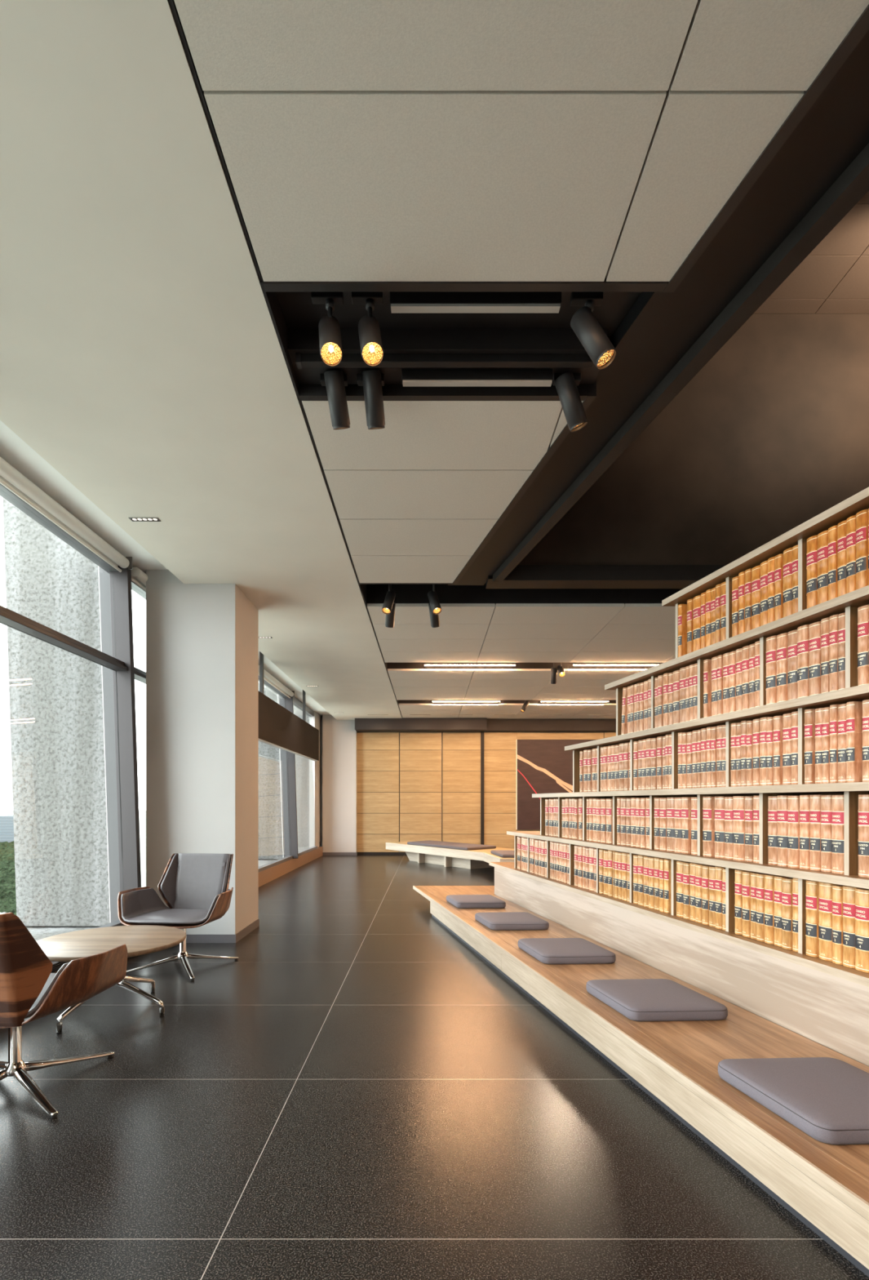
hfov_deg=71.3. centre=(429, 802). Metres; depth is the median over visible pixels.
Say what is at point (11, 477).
roller blind
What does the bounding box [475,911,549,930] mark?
seat cushion
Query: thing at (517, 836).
book
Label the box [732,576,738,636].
book
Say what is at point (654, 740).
book
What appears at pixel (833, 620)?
book
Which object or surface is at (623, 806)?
book
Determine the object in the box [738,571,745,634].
book
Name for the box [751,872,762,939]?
book
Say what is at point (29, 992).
lounge chair
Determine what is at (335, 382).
track spotlight
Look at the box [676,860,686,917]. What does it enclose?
book
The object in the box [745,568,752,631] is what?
book
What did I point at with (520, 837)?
book
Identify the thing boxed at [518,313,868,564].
ceiling
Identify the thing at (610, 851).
book
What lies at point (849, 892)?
book
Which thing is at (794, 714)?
book
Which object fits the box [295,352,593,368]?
track
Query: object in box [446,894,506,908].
seat cushion
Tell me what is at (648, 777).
book
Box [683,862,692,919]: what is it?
book
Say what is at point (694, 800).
book
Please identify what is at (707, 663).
book
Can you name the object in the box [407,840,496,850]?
bench cushion
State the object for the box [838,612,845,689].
book
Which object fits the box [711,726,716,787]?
book
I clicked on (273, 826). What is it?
concrete fin
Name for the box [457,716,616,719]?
trim
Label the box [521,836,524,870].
book
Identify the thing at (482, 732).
trim
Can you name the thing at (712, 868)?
book
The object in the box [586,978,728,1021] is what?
seat cushion
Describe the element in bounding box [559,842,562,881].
book
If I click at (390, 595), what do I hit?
track spotlight
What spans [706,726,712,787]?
book
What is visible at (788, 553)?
book
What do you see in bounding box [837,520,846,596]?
book
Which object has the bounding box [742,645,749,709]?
book
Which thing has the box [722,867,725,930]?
book
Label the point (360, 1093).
floor
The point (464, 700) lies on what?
light bar
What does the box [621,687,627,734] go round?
book
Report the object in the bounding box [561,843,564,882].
book
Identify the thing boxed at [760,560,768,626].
book
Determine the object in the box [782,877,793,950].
book
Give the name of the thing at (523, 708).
track spotlight
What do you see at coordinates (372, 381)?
track spotlight
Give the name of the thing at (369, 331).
track spotlight
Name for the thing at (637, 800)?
book
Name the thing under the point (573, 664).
diffuser
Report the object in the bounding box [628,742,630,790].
book
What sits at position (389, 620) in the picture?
track spotlight
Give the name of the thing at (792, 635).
book
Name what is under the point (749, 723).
book
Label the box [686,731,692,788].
book
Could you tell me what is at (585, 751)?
book
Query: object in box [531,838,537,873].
book
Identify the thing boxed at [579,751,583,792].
book
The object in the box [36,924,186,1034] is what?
coffee table
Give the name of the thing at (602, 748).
book
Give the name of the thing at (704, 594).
book
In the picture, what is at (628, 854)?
book
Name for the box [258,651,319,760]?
panel
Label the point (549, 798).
book
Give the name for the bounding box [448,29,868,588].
ceiling beam
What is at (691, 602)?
book
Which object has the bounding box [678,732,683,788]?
book
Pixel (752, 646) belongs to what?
book
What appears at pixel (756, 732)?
book
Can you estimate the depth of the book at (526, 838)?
5.88 m
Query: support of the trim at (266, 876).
attached to the wall at (314, 766)
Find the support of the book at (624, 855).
on the bookcase
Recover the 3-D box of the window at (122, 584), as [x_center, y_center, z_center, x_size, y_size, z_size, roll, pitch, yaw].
[-2.486,-0.495,6.400,0.278,2.990,3.000,0,0,0]
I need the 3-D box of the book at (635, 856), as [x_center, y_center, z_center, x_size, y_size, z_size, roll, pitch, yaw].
[1.480,0.511,4.046,0.252,0.323,0.054,0,0,-13]
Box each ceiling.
[0,0,868,719]
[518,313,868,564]
[754,191,868,313]
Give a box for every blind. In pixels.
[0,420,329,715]
[0,456,132,572]
[130,566,147,591]
[258,665,294,698]
[258,672,288,696]
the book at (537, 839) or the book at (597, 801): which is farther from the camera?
the book at (537, 839)
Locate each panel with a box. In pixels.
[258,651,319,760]
[356,732,399,852]
[400,732,441,852]
[442,732,480,844]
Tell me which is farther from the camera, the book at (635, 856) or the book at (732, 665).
the book at (635, 856)
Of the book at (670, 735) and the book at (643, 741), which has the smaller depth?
the book at (670, 735)
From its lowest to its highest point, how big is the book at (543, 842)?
0.324 m
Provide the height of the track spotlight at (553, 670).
0.463 m
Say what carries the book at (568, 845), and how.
on the bookcase
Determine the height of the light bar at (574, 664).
0.268 m
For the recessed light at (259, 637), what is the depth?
6.87 m
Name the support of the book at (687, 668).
on the bookcase
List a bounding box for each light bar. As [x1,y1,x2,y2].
[390,291,561,312]
[401,368,553,386]
[424,661,515,665]
[424,665,512,670]
[432,699,500,702]
[432,702,497,705]
[537,702,604,705]
[541,699,608,702]
[568,665,653,670]
[573,662,662,665]
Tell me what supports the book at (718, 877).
on the bookcase
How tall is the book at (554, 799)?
0.330 m
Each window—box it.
[0,483,127,928]
[109,565,146,891]
[258,675,293,872]
[284,695,317,858]
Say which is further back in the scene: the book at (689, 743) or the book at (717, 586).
the book at (689, 743)
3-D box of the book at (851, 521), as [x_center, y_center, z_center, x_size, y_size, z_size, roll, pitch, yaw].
[1.826,-0.995,2.487,0.252,0.328,0.042,0,0,-13]
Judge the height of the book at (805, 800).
0.330 m
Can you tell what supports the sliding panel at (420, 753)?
attached to the wall at (321, 716)
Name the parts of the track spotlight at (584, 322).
stem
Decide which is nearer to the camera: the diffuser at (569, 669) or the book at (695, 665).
the book at (695, 665)
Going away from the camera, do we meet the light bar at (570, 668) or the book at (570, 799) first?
the book at (570, 799)
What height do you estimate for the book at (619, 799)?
0.330 m
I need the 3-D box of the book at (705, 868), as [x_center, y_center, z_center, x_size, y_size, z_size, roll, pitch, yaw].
[1.631,0.510,3.364,0.252,0.324,0.050,0,0,-13]
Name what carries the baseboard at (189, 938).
attached to the wall pillar at (202, 639)
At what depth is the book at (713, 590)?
3.26 m
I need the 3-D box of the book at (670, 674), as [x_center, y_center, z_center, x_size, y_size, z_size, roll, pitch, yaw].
[1.565,-0.618,3.675,0.252,0.324,0.044,0,0,-13]
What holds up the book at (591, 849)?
on the bookcase
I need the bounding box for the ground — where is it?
[0,810,146,887]
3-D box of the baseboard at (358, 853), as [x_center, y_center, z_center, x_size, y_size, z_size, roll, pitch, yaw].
[2.670,1.170,13.915,8.660,0.060,0.070,0,0,0]
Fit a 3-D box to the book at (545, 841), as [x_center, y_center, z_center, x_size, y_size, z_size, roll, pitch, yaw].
[1.161,0.507,5.467,0.252,0.330,0.042,0,0,-13]
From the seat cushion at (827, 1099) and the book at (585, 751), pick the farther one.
the book at (585, 751)
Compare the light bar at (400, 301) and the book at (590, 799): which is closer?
the light bar at (400, 301)
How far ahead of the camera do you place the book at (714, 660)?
3.25 m
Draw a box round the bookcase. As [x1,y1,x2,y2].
[488,486,868,1066]
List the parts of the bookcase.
panel, panel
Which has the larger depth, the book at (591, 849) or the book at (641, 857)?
the book at (591, 849)
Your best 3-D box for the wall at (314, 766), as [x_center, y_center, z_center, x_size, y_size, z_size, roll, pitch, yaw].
[-2.560,-0.395,13.575,0.120,3.190,0.750,0,0,0]
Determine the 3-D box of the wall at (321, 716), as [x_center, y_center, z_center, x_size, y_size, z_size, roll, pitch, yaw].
[2.170,-0.450,14.050,9.660,3.300,0.200,0,0,0]
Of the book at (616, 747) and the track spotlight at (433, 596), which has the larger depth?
the track spotlight at (433, 596)
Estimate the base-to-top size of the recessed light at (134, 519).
0.004 m
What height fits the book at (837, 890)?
0.325 m
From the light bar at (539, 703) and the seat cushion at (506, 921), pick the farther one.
the light bar at (539, 703)
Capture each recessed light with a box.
[128,517,160,521]
[258,636,272,638]
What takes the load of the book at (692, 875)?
on the bookcase
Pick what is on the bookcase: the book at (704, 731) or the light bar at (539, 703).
the book at (704, 731)
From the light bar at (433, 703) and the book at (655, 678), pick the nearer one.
the book at (655, 678)
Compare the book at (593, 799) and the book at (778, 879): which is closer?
the book at (778, 879)
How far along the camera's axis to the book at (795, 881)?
2.73 m
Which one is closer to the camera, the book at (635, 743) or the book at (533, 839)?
the book at (635, 743)
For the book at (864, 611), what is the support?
on the bookcase
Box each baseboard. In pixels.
[186,918,259,942]
[322,851,357,855]
[357,852,406,854]
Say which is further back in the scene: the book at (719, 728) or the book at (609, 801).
the book at (609, 801)
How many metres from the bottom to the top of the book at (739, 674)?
0.325 m
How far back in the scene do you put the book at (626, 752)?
4.12 m
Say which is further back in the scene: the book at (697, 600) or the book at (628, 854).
the book at (628, 854)
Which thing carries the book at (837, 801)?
on the bookcase
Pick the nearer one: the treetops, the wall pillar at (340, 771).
the wall pillar at (340, 771)
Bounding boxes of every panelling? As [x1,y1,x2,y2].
[484,732,516,848]
[516,732,604,831]
[604,732,616,737]
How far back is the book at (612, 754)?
4.30 m
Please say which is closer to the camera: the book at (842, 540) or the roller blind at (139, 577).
the book at (842, 540)
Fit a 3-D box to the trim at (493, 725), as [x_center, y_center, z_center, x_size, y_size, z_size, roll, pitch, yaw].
[4.135,-1.775,13.785,5.730,0.310,0.330,0,0,0]
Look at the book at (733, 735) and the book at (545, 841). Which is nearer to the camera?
the book at (733, 735)
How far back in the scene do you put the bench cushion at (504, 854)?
9.52 m
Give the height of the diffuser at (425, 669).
0.012 m
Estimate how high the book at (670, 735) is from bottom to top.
0.329 m
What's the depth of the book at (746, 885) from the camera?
3.02 m
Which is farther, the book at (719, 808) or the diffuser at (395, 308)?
the book at (719, 808)
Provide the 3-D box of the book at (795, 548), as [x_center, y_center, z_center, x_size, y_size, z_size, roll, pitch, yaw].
[1.767,-0.995,2.761,0.252,0.327,0.038,0,0,-13]
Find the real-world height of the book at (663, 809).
0.324 m
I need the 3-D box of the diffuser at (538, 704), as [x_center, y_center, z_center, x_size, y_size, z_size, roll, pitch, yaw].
[2.675,-1.858,11.500,1.242,0.012,0.024,0,0,0]
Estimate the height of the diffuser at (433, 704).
0.012 m
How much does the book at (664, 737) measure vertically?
0.325 m
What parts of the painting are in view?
frame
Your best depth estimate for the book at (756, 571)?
2.96 m
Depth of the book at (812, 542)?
2.63 m
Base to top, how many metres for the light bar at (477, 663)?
0.268 m
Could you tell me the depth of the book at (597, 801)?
4.49 m
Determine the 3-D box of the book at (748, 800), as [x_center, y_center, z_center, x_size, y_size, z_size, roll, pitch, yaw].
[1.702,0.133,3.043,0.252,0.327,0.052,0,0,-13]
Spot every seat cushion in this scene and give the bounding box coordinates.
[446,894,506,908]
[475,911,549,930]
[518,937,616,964]
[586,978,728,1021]
[718,1057,868,1144]
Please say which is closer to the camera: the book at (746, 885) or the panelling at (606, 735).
the book at (746, 885)
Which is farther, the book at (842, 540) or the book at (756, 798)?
the book at (756, 798)
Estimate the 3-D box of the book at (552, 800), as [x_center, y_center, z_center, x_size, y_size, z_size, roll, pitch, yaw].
[1.188,0.134,5.343,0.252,0.326,0.054,0,0,-13]
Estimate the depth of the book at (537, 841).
5.62 m
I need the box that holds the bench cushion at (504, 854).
[490,850,515,857]
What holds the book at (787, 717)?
on the bookcase
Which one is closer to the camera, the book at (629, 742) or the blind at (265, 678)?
the book at (629, 742)
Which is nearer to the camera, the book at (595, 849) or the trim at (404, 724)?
the book at (595, 849)
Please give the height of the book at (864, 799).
0.328 m
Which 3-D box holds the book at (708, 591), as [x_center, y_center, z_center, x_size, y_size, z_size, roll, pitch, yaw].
[1.639,-0.997,3.340,0.252,0.331,0.040,0,0,-13]
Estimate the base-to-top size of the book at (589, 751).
0.324 m
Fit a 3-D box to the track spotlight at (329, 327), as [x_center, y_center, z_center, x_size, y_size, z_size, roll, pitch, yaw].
[-0.390,-1.810,2.318,0.127,0.310,0.176,0,0,0]
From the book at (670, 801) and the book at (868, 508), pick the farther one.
the book at (670, 801)
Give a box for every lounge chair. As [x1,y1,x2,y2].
[0,911,127,1119]
[117,853,239,981]
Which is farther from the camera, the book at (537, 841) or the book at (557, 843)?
the book at (537, 841)
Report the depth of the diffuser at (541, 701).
11.14 m
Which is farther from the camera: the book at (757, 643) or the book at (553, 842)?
the book at (553, 842)
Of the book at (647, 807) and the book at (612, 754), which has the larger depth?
the book at (612, 754)
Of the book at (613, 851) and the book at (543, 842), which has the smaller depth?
the book at (613, 851)
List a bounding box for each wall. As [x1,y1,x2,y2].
[309,711,320,847]
[320,715,442,852]
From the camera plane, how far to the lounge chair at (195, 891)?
4.56 m
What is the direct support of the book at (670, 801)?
on the bookcase
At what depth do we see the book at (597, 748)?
4.52 m
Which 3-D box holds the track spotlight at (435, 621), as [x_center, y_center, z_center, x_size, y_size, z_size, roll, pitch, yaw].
[0.044,-1.910,5.634,0.120,0.559,0.167,0,0,38]
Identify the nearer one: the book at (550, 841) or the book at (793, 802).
the book at (793, 802)
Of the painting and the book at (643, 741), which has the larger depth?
the painting
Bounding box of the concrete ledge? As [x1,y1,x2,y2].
[26,847,309,941]
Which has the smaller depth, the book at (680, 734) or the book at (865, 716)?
the book at (865, 716)
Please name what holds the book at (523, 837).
on the bookcase
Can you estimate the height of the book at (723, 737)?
0.328 m
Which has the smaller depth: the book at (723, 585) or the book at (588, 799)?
the book at (723, 585)
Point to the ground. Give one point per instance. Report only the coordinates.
(142, 814)
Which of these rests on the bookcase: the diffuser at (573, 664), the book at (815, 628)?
the book at (815, 628)
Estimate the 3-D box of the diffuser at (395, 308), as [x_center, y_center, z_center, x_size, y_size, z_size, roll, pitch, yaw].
[0.176,-1.905,2.335,0.649,0.012,0.032,0,0,0]
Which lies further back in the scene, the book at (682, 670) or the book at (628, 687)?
the book at (628, 687)
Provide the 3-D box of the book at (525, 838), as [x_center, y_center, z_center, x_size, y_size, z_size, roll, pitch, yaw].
[1.054,0.511,5.962,0.252,0.323,0.034,0,0,-13]
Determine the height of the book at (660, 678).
0.328 m
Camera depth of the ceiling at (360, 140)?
2.03 m
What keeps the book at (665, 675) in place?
on the bookcase
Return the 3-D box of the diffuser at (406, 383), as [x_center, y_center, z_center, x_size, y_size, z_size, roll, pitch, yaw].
[0.211,-1.862,2.690,0.660,0.012,0.028,0,0,0]
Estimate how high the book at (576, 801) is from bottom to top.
0.323 m
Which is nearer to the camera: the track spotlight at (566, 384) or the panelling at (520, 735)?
the track spotlight at (566, 384)
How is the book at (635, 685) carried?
on the bookcase
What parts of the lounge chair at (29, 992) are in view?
leg, leg, leg, leg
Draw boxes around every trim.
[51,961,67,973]
[258,846,322,887]
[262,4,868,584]
[355,717,487,732]
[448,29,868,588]
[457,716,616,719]
[480,731,484,844]
[484,719,616,732]
[493,142,868,582]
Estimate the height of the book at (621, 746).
0.329 m
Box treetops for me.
[0,840,16,915]
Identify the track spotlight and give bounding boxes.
[311,291,343,365]
[320,369,350,429]
[351,291,383,365]
[357,369,385,429]
[382,584,395,614]
[385,584,395,627]
[427,584,441,614]
[428,603,439,627]
[520,700,529,712]
[551,662,557,684]
[552,371,587,431]
[557,662,565,677]
[570,291,616,368]
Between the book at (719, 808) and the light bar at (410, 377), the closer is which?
the light bar at (410, 377)
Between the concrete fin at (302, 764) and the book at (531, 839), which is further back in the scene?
the concrete fin at (302, 764)
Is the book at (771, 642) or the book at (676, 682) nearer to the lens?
the book at (771, 642)
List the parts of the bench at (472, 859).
fin leg, fin leg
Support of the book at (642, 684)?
on the bookcase
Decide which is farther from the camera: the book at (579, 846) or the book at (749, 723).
the book at (579, 846)
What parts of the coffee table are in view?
leg, leg, leg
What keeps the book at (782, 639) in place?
on the bookcase
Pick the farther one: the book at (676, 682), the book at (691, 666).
the book at (676, 682)
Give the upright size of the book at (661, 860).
0.324 m
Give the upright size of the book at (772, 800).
0.326 m
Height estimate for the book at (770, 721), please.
0.325 m
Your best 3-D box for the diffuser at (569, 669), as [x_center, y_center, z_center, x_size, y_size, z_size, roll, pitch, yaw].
[2.555,-1.858,8.470,1.222,0.012,0.024,0,0,0]
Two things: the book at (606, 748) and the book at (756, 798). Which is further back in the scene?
the book at (606, 748)
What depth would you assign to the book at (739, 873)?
3.08 m
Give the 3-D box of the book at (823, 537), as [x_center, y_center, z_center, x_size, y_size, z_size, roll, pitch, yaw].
[1.794,-0.993,2.618,0.252,0.323,0.054,0,0,-13]
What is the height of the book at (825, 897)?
0.331 m
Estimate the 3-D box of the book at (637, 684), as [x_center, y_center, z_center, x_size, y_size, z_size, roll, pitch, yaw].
[1.487,-0.620,4.011,0.252,0.329,0.032,0,0,-13]
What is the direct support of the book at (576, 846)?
on the bookcase
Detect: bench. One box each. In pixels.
[386,841,515,869]
[413,885,868,1277]
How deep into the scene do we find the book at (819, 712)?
2.61 m
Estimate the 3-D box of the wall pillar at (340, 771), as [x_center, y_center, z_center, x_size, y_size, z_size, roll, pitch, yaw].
[-2.043,-0.395,13.835,0.763,3.190,0.230,0,0,0]
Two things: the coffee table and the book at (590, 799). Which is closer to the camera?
the coffee table
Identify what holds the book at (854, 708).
on the bookcase
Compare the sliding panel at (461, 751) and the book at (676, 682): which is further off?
the sliding panel at (461, 751)
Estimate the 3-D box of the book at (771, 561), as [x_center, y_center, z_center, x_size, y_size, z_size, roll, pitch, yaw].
[1.736,-0.996,2.903,0.252,0.329,0.040,0,0,-13]
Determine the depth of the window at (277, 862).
9.78 m
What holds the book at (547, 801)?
on the bookcase
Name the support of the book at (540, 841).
on the bookcase
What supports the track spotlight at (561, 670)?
hanging from the ceiling at (360, 140)
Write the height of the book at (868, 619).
0.328 m
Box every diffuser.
[391,303,560,312]
[402,379,552,386]
[424,664,515,665]
[425,669,512,670]
[432,701,500,702]
[432,704,497,705]
[537,704,603,705]
[541,701,608,702]
[568,669,645,670]
[573,664,658,665]
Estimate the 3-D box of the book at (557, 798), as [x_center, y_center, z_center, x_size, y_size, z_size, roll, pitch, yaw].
[1.214,0.132,5.231,0.252,0.330,0.040,0,0,-13]
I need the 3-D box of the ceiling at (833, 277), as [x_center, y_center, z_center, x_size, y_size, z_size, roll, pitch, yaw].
[3.600,-4.223,0.550,6.800,0.154,9.500,0,0,0]
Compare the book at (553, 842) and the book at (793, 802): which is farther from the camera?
the book at (553, 842)
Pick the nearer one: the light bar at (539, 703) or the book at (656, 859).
the book at (656, 859)
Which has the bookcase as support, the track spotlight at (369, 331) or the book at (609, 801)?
the book at (609, 801)
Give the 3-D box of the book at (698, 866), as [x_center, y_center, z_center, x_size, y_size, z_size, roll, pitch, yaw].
[1.617,0.509,3.416,0.252,0.327,0.052,0,0,-13]
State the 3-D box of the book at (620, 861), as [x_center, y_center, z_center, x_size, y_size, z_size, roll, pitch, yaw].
[1.436,0.510,4.232,0.252,0.326,0.046,0,0,-13]
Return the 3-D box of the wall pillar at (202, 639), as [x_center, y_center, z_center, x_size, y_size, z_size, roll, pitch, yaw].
[-2.043,-0.395,5.530,0.763,3.190,0.700,0,0,0]
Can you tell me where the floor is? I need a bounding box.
[0,854,868,1279]
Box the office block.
[0,815,13,842]
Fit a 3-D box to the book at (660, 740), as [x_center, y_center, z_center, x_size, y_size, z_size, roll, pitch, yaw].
[1.537,-0.243,3.780,0.252,0.328,0.048,0,0,-13]
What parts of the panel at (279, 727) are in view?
hanger post, panel, hanger post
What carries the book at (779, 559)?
on the bookcase
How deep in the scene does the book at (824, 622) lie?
2.58 m
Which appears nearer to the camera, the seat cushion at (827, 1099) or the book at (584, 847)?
the seat cushion at (827, 1099)
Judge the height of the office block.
42.000 m
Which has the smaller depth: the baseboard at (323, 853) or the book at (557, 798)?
the book at (557, 798)
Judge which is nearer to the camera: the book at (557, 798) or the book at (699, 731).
the book at (699, 731)
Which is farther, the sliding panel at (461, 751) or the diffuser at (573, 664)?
the sliding panel at (461, 751)
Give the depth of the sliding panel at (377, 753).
13.87 m
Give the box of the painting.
[516,739,596,829]
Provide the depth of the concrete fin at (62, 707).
5.00 m
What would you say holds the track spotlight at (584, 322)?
attached to the track
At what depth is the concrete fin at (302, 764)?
13.77 m
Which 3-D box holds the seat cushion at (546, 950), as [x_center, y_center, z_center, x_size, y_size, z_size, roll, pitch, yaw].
[0.894,0.976,4.016,0.563,0.066,0.500,0,0,0]
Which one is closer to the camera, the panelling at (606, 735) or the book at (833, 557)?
the book at (833, 557)
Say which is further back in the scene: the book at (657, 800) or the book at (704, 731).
the book at (657, 800)
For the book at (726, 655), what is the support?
on the bookcase
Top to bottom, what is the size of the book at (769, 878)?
0.326 m
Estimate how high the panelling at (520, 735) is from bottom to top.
2.750 m
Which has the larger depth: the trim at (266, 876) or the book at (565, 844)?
the trim at (266, 876)
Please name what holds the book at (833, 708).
on the bookcase
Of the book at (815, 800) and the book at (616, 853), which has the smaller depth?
the book at (815, 800)
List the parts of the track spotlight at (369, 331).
stem, lamp bulb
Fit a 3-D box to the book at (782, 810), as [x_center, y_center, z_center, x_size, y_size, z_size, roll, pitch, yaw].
[1.747,0.132,2.834,0.252,0.330,0.062,0,0,-13]
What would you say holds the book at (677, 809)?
on the bookcase
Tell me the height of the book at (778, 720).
0.325 m
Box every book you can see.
[517,835,519,869]
[518,836,521,869]
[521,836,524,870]
[523,837,528,871]
[524,838,526,871]
[526,838,528,871]
[529,838,532,873]
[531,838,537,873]
[534,839,540,874]
[536,840,538,875]
[538,840,546,875]
[541,840,545,876]
[545,799,549,835]
[545,840,546,877]
[549,798,553,835]
[550,840,551,879]
[551,799,553,836]
[551,841,556,879]
[553,798,556,836]
[554,842,556,879]
[556,798,558,836]
[556,842,559,880]
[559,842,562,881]
[561,799,565,838]
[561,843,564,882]
[564,798,568,838]
[564,843,567,883]
[567,844,569,884]
[568,798,572,839]
[572,798,578,839]
[574,799,578,839]
[574,844,580,886]
[577,846,580,887]
[578,798,582,839]
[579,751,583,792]
[579,845,583,888]
[582,846,589,888]
[583,749,588,791]
[585,847,589,889]
[586,798,589,840]
[587,749,592,791]
[589,798,592,841]
[589,847,595,891]
[591,748,595,791]
[592,798,600,841]
[594,848,596,892]
[595,747,597,791]
[595,799,600,842]
[599,848,605,893]
[600,746,603,791]
[600,798,606,843]
[603,746,608,791]
[603,849,608,895]
[606,798,613,844]
[607,746,611,791]
[608,849,616,897]
[610,745,614,791]
[613,851,614,897]
[614,744,618,791]
[614,851,622,898]
[617,797,631,844]
[617,852,622,899]
[618,742,624,791]
[620,798,626,845]
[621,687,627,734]
[622,852,627,901]
[623,742,629,791]
[626,798,631,846]
[626,853,630,902]
[627,685,631,733]
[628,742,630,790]
[630,684,634,733]
[631,797,646,847]
[633,741,638,790]
[633,854,638,904]
[634,684,636,732]
[635,798,640,848]
[636,682,640,731]
[638,739,642,790]
[638,854,648,906]
[640,682,644,730]
[640,798,646,848]
[641,739,646,790]
[643,856,654,907]
[644,680,648,729]
[645,737,651,790]
[645,797,649,848]
[648,679,651,728]
[648,857,654,909]
[650,737,657,789]
[653,797,660,850]
[654,677,657,728]
[654,857,665,911]
[657,675,663,727]
[657,736,662,789]
[659,797,666,851]
[659,858,664,912]
[662,736,665,789]
[663,672,669,725]
[664,858,671,913]
[665,734,669,789]
[666,797,675,852]
[668,672,673,724]
[668,734,671,789]
[672,670,679,724]
[674,797,681,853]
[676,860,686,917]
[678,604,687,657]
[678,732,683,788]
[680,666,685,722]
[681,796,697,853]
[682,732,687,788]
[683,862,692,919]
[685,666,689,721]
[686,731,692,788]
[687,598,693,653]
[688,664,693,720]
[689,862,697,921]
[691,797,697,855]
[692,730,697,788]
[693,595,701,651]
[693,663,697,719]
[695,863,708,923]
[697,729,701,787]
[701,591,706,648]
[701,728,706,787]
[702,796,715,857]
[702,865,714,925]
[703,658,711,717]
[706,588,711,646]
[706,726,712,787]
[709,866,715,927]
[711,587,715,644]
[711,656,717,715]
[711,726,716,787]
[714,796,724,858]
[715,583,720,643]
[715,866,724,929]
[716,724,722,786]
[717,654,723,715]
[720,581,726,640]
[721,724,725,786]
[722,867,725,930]
[723,652,729,713]
[724,796,733,859]
[728,650,736,712]
[730,722,737,786]
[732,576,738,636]
[733,795,753,861]
[734,869,746,935]
[735,648,742,711]
[736,722,741,786]
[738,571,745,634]
[741,720,747,786]
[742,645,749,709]
[742,871,757,937]
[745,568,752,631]
[745,796,753,862]
[746,720,753,786]
[749,643,755,708]
[751,564,760,629]
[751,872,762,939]
[752,718,759,786]
[753,795,759,863]
[755,640,759,706]
[755,873,768,942]
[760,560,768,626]
[760,716,769,786]
[764,874,778,944]
[765,635,777,704]
[766,716,773,785]
[768,556,774,622]
[768,795,777,865]
[773,715,782,785]
[773,875,789,946]
[774,553,783,620]
[776,632,788,702]
[777,795,799,866]
[782,546,792,617]
[782,712,791,785]
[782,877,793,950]
[787,629,797,700]
[787,795,799,868]
[791,711,798,784]
[792,544,798,613]
[792,877,798,952]
[797,624,809,697]
[800,795,810,870]
[804,708,815,784]
[805,880,819,957]
[806,534,817,608]
[808,621,821,695]
[809,794,834,871]
[815,707,822,783]
[817,529,828,604]
[818,881,838,961]
[821,617,829,693]
[821,795,832,872]
[822,706,830,783]
[827,524,838,599]
[829,613,839,691]
[830,704,838,782]
[831,795,844,874]
[832,884,844,964]
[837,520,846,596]
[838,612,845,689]
[838,703,846,782]
[843,885,860,968]
[846,515,856,593]
[846,701,862,782]
[855,888,868,973]
[856,509,868,590]
[857,604,868,685]
[857,794,868,878]
[862,699,868,782]
[867,508,868,585]
[868,618,868,666]
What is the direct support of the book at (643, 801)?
on the bookcase
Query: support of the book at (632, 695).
on the bookcase
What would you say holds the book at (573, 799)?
on the bookcase
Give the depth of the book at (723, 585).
3.18 m
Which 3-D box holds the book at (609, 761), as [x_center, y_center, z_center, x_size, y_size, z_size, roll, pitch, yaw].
[1.407,-0.243,4.386,0.252,0.327,0.046,0,0,-13]
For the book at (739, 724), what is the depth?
3.08 m
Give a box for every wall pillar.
[146,569,258,934]
[322,714,357,852]
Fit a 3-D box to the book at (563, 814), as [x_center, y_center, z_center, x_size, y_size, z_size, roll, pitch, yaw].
[1.240,0.134,5.119,0.252,0.325,0.068,0,0,-13]
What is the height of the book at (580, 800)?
0.330 m
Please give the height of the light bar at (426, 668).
0.268 m
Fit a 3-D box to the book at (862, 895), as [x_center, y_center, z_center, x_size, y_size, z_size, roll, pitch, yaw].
[1.835,0.509,2.438,0.252,0.327,0.064,0,0,-13]
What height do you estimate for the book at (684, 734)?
0.325 m
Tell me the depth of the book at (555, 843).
5.24 m
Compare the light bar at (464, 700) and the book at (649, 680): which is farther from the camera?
the light bar at (464, 700)
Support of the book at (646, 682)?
on the bookcase
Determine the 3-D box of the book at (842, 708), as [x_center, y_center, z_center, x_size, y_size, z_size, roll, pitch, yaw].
[1.818,-0.243,2.527,0.252,0.326,0.042,0,0,-13]
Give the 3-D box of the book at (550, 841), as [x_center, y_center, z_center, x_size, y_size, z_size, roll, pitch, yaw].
[1.188,0.507,5.369,0.252,0.331,0.044,0,0,-13]
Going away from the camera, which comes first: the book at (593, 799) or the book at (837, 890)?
the book at (837, 890)
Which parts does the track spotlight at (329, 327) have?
stem, lamp bulb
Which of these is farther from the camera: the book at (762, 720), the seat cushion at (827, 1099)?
the book at (762, 720)
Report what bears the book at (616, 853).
on the bookcase
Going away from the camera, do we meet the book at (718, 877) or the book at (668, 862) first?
the book at (718, 877)
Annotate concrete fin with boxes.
[2,497,119,926]
[258,680,289,859]
[293,705,319,847]
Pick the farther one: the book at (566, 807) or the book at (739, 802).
the book at (566, 807)
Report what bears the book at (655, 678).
on the bookcase
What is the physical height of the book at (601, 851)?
0.329 m
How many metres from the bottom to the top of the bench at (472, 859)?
0.351 m
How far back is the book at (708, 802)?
3.30 m

